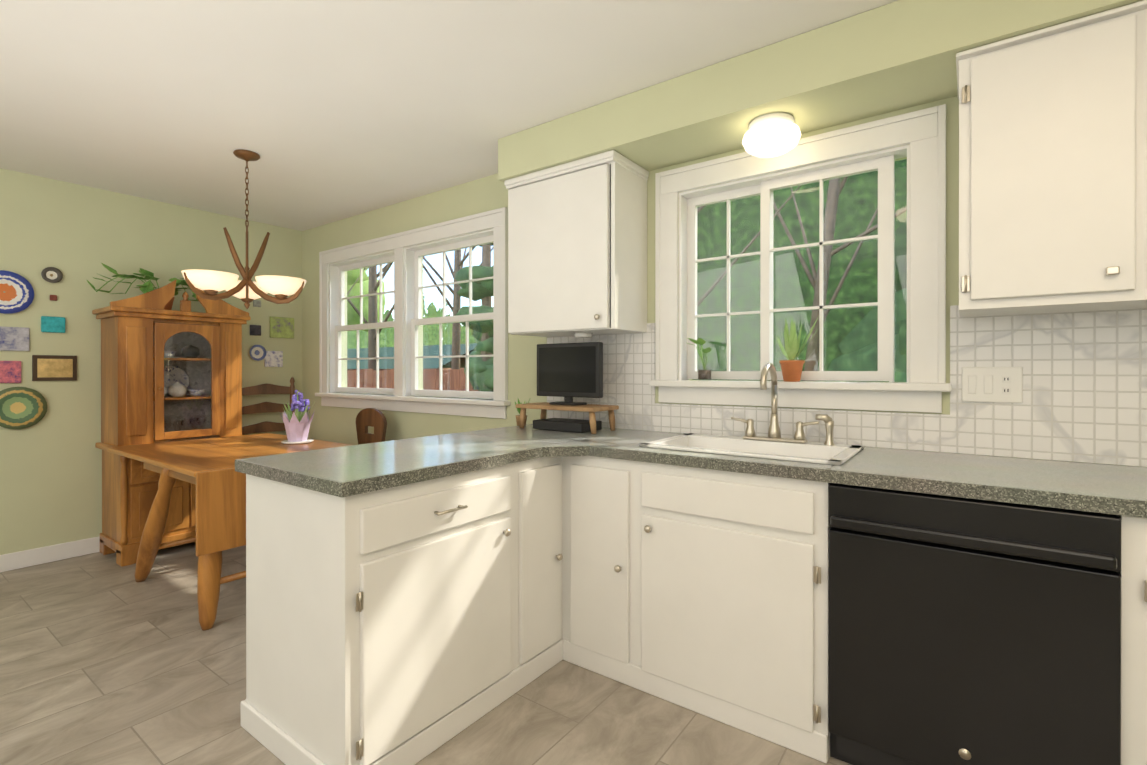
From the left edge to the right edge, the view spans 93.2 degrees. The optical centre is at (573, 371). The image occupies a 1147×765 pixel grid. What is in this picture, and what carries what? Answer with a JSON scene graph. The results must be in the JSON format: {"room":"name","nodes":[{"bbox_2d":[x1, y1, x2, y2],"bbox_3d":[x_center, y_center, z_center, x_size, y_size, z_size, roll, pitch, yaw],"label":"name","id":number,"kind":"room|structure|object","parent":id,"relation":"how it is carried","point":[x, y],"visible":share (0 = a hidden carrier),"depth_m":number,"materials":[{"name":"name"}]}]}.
{"room":"kitchen","nodes":[
{"label":"kitchen","id":0,"kind":"room"},
{"bbox_2d":[0,168,301,554],"bbox_3d":[-3.967,-0.010,2.689,0.160,2.430,5.200,0,0,36],"label":"wall","id":1,"kind":"structure","parent":0,"point":[77,235],"depth_m":3.57,"materials":[{"name":"green paint"}]},
{"bbox_2d":[0,361,20,382],"bbox_3d":[-3.424,0.000,3.283,0.012,0.135,0.120,0,0,36],"label":"wall tiles","id":2,"kind":"structure","parent":1,"relation":"attached to","point":[10,371],"depth_m":3.29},
{"bbox_2d":[0,326,29,350],"bbox_3d":[-3.415,-0.201,3.295,0.012,0.145,0.162,0,0,36],"label":"wall tiles","id":3,"kind":"structure","parent":1,"relation":"attached to","point":[14,338],"depth_m":3.30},
{"bbox_2d":[0,270,33,313],"bbox_3d":[-3.427,-0.481,3.270,0.022,0.260,0.255,0,0,36],"label":"plate","id":4,"kind":"object","parent":1,"relation":"attached to","point":[16,292],"visible":0.98,"depth_m":3.30,"materials":[{"name":"blue ceramic"}]},
{"bbox_2d":[0,387,46,428],"bbox_3d":[-3.394,0.219,3.316,0.022,0.260,0.260,0,0,36],"label":"plate","id":5,"kind":"object","parent":1,"relation":"attached to","point":[22,407],"visible":1,"depth_m":3.33,"materials":[{"name":"green ceramic"}]},
{"bbox_2d":[0,536,99,572],"bbox_3d":[-3.891,1.152,2.641,0.019,0.104,5.189,0,0,36],"label":"baseboard","id":6,"kind":"structure","parent":1,"relation":"attached to","point":[34,556],"depth_m":3.41,"materials":[{"name":"white paint"}]},
{"bbox_2d":[41,267,62,282],"bbox_3d":[-3.304,-0.614,3.438,0.022,0.100,0.100,0,0,36],"label":"plate","id":7,"kind":"object","parent":1,"relation":"attached to","point":[52,274],"visible":0.96,"depth_m":3.44,"materials":[{"name":"grey ceramic"}]},
{"bbox_2d":[41,316,64,332],"bbox_3d":[-3.301,-0.301,3.445,0.018,0.100,0.112,0,0,36],"label":"picture","id":8,"kind":"object","parent":1,"relation":"attached to","point":[53,324],"visible":1,"depth_m":3.44},
{"bbox_2d":[50,295,56,300],"bbox_3d":[-3.303,-0.472,3.448,0.012,0.036,0.034,0,0,36],"label":"tile","id":9,"kind":"structure","parent":1,"relation":"attached to","point":[53,297],"depth_m":3.44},
{"bbox_2d":[32,355,76,380],"bbox_3d":[-3.298,-0.025,3.453,0.016,0.162,0.208,0,0,36],"label":"picture frame","id":10,"kind":"object","parent":1,"relation":"attached to","point":[54,368],"visible":1,"depth_m":3.44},
{"bbox_2d":[250,325,260,335],"bbox_3d":[-2.591,-0.340,4.423,0.012,0.085,0.085,0,0,36],"label":"tile","id":11,"kind":"object","parent":1,"relation":"attached to","point":[255,330],"depth_m":4.42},
{"bbox_2d":[253,300,260,306],"bbox_3d":[-2.583,-0.560,4.433,0.012,0.055,0.060,0,0,36],"label":"tile","id":12,"kind":"object","parent":1,"relation":"attached to","point":[256,303],"depth_m":4.43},
{"bbox_2d":[249,345,265,360],"bbox_3d":[-2.580,-0.158,4.431,0.022,0.130,0.130,0,0,36],"label":"plate","id":13,"kind":"object","parent":1,"relation":"attached to","point":[257,352],"visible":0.94,"depth_m":4.43,"materials":[{"name":"white ceramic"}]},
{"bbox_2d":[264,351,282,366],"bbox_3d":[-2.507,-0.109,4.538,0.012,0.133,0.146,0,0,36],"label":"tile","id":14,"kind":"structure","parent":1,"relation":"attached to","point":[273,358],"depth_m":4.53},
{"bbox_2d":[270,316,293,338],"bbox_3d":[-2.465,-0.376,4.594,0.012,0.175,0.200,0,0,36],"label":"wall tiles","id":15,"kind":"structure","parent":1,"relation":"attached to","point":[281,327],"depth_m":4.58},
{"bbox_2d":[0,542,850,764],"bbox_3d":[-1.230,1.259,0.691,6.940,0.100,5.520,0,0,36],"label":"floor","id":16,"kind":"structure","parent":0,"point":[107,659],"depth_m":2.01,"materials":[{"name":"tile"}]},
{"bbox_2d":[86,263,250,566],"bbox_3d":[-2.762,0.246,3.753,0.490,1.915,0.860,0,0,36],"label":"hutch","id":17,"kind":"object","parent":16,"relation":"on","point":[168,374],"visible":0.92,"depth_m":3.58,"materials":[{"name":"brown wood"}]},
{"bbox_2d":[86,263,228,309],"bbox_3d":[-2.840,-0.562,3.782,0.260,0.299,0.816,0,0,36],"label":"plant","id":18,"kind":"object","parent":17,"relation":"on","point":[146,287],"depth_m":3.68,"materials":[{"name":"green plant"}]},
{"bbox_2d":[107,433,350,629],"bbox_3d":[-1.984,0.833,3.254,1.376,0.756,0.950,0,0,36],"label":"dining table","id":19,"kind":"object","parent":16,"relation":"on","point":[206,467],"visible":0.48,"depth_m":2.73,"materials":[{"name":"brown wood"}]},
{"bbox_2d":[280,390,314,443],"bbox_3d":[-1.770,0.282,3.487,0.206,0.342,0.209,0,0,36],"label":"flower pot","id":20,"kind":"object","parent":19,"relation":"on","point":[297,423],"visible":1,"depth_m":3.44,"materials":[{"name":"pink ceramic"}]},
{"bbox_2d":[242,377,294,434],"bbox_3d":[-2.358,0.620,4.326,0.453,1.165,0.458,0,0,36],"label":"ladder-back chair","id":21,"kind":"object","parent":16,"relation":"on","point":[265,407],"visible":0.31,"depth_m":4.43,"materials":[{"name":"brown wood"}]},
{"bbox_2d":[356,408,386,444],"bbox_3d":[-1.544,0.732,3.768,0.444,0.948,0.423,0,0,36],"label":"chair","id":22,"kind":"object","parent":16,"relation":"on","point":[372,417],"visible":0.21,"depth_m":3.88,"materials":[{"name":"brown wood"}]},
{"bbox_2d":[235,434,542,764],"bbox_3d":[-0.602,0.751,2.040,0.660,0.910,0.960,0,0,36],"label":"kitchen peninsula","id":23,"kind":"object","parent":16,"relation":"on","point":[394,588],"depth_m":1.71,"materials":[{"name":"white paint"}]},
{"bbox_2d":[451,0,1146,764],"bbox_3d":[1.159,0.100,1.680,3.928,2.214,0.779,0,0,36],"label":"kitchen cabinets","id":24,"kind":"object","parent":16,"relation":"on","point":[821,584],"depth_m":1.70,"materials":[{"name":"white paint"}]},
{"bbox_2d":[515,342,618,433],"bbox_3d":[-0.081,0.073,2.804,0.601,0.441,0.230,0,0,36],"label":"television","id":25,"kind":"object","parent":24,"relation":"on","point":[568,372],"visible":1,"depth_m":2.74,"materials":[{"name":"black plastic"}]},
{"bbox_2d":[235,424,1146,517],"bbox_3d":[0.911,0.318,1.341,3.928,0.040,1.618,0,0,36],"label":"countertop","id":26,"kind":"structure","parent":24,"relation":"on","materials":[{"name":"stone"}]},
{"bbox_2d":[639,433,863,464],"bbox_3d":[0.691,0.375,2.123,0.730,0.182,0.470,0,0,36],"label":"sink","id":27,"kind":"object","parent":24,"relation":"in","point":[797,450],"depth_m":2.14,"materials":[{"name":"ceramic"}]},
{"bbox_2d":[731,363,834,444],"bbox_3d":[0.814,0.129,2.178,0.407,0.333,0.190,0,0,36],"label":"faucet","id":28,"kind":"object","parent":24,"relation":"on","point":[774,433],"depth_m":2.22,"materials":[{"name":"silver metal"}]},
{"bbox_2d":[828,483,1120,764],"bbox_3d":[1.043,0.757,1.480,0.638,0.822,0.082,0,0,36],"label":"dishwasher","id":29,"kind":"object","parent":24,"relation":"in","point":[963,629],"depth_m":1.45,"materials":[{"name":"black plastic"}]},
{"bbox_2d":[962,367,1022,402],"bbox_3d":[1.474,0.044,1.915,0.170,0.125,0.012,0,0,36],"label":"outlet","id":30,"kind":"object","parent":24,"relation":"attached to","point":[979,384],"depth_m":1.91,"materials":[{"name":"plastic"}]},
{"bbox_2d":[0,0,897,230],"bbox_3d":[-1.230,-1.271,0.687,6.940,0.100,5.520,0,0,36],"label":"ceiling","id":31,"kind":"structure","parent":0,"point":[329,111],"depth_m":2.29,"materials":[{"name":"white paint"}]},
{"bbox_2d":[181,149,305,308],"bbox_3d":[-1.865,-0.787,3.024,0.583,0.874,0.561,0,0,36],"label":"chandelier","id":32,"kind":"object","parent":31,"relation":"hanging from","point":[211,284],"visible":1,"depth_m":3.00,"materials":[{"name":"white glass"}]},
{"bbox_2d":[498,0,1142,181],"bbox_3d":[1.289,-1.115,1.843,3.913,0.213,0.358,0,0,36],"label":"soffit beam","id":33,"kind":"structure","parent":31,"relation":"attached to","point":[893,56],"depth_m":2.02,"materials":[{"name":"paint"}]},
{"bbox_2d":[302,96,1140,466],"bbox_3d":[0.351,-0.010,2.853,6.940,2.430,0.160,0,0,36],"label":"wall","id":34,"kind":"structure","parent":0,"point":[440,206],"depth_m":3.59,"materials":[{"name":"paint"}]},
{"bbox_2d":[315,207,509,418],"bbox_3d":[-1.237,-0.358,3.941,2.150,1.282,0.165,0,0,36],"label":"window","id":35,"kind":"structure","parent":34,"relation":"in","point":[407,322],"depth_m":3.89,"materials":[{"name":"white paint"}]},
{"bbox_2d":[649,104,951,412],"bbox_3d":[0.911,-0.415,2.372,1.220,1.132,0.165,0,0,36],"label":"window","id":36,"kind":"structure","parent":34,"relation":"in","point":[922,133],"depth_m":2.28,"materials":[{"name":"white paint"}]},
{"bbox_2d":[687,338,711,380],"bbox_3d":[0.590,-0.060,2.532,0.135,0.201,0.117,0,0,36],"label":"potted plant","id":37,"kind":"object","parent":36,"relation":"on","point":[704,374],"visible":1,"depth_m":2.52,"materials":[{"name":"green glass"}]},
{"bbox_2d":[775,317,817,381],"bbox_3d":[0.947,-0.101,2.306,0.193,0.283,0.098,0,0,36],"label":"potted plant","id":38,"kind":"object","parent":36,"relation":"on","point":[791,369],"visible":1,"depth_m":2.30,"materials":[{"name":"plant"}]},
{"bbox_2d":[547,305,1146,466],"bbox_3d":[1.411,0.026,1.974,3.868,0.539,0.006,0,0,36],"label":"backsplash","id":39,"kind":"structure","parent":34,"relation":"attached to","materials":[{"name":"tile"}]},
{"label":"outside","id":40,"kind":"structure","parent":0,"visible":0},
{"bbox_2d":[347,159,906,391],"bbox_3d":[1.998,-5.648,38.980,100.000,15.386,59.540,0,0,36],"label":"garden","id":41,"kind":"object","parent":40,"point":[900,373],"depth_m":6.85,"materials":[{"name":"green plant"}]}
]}

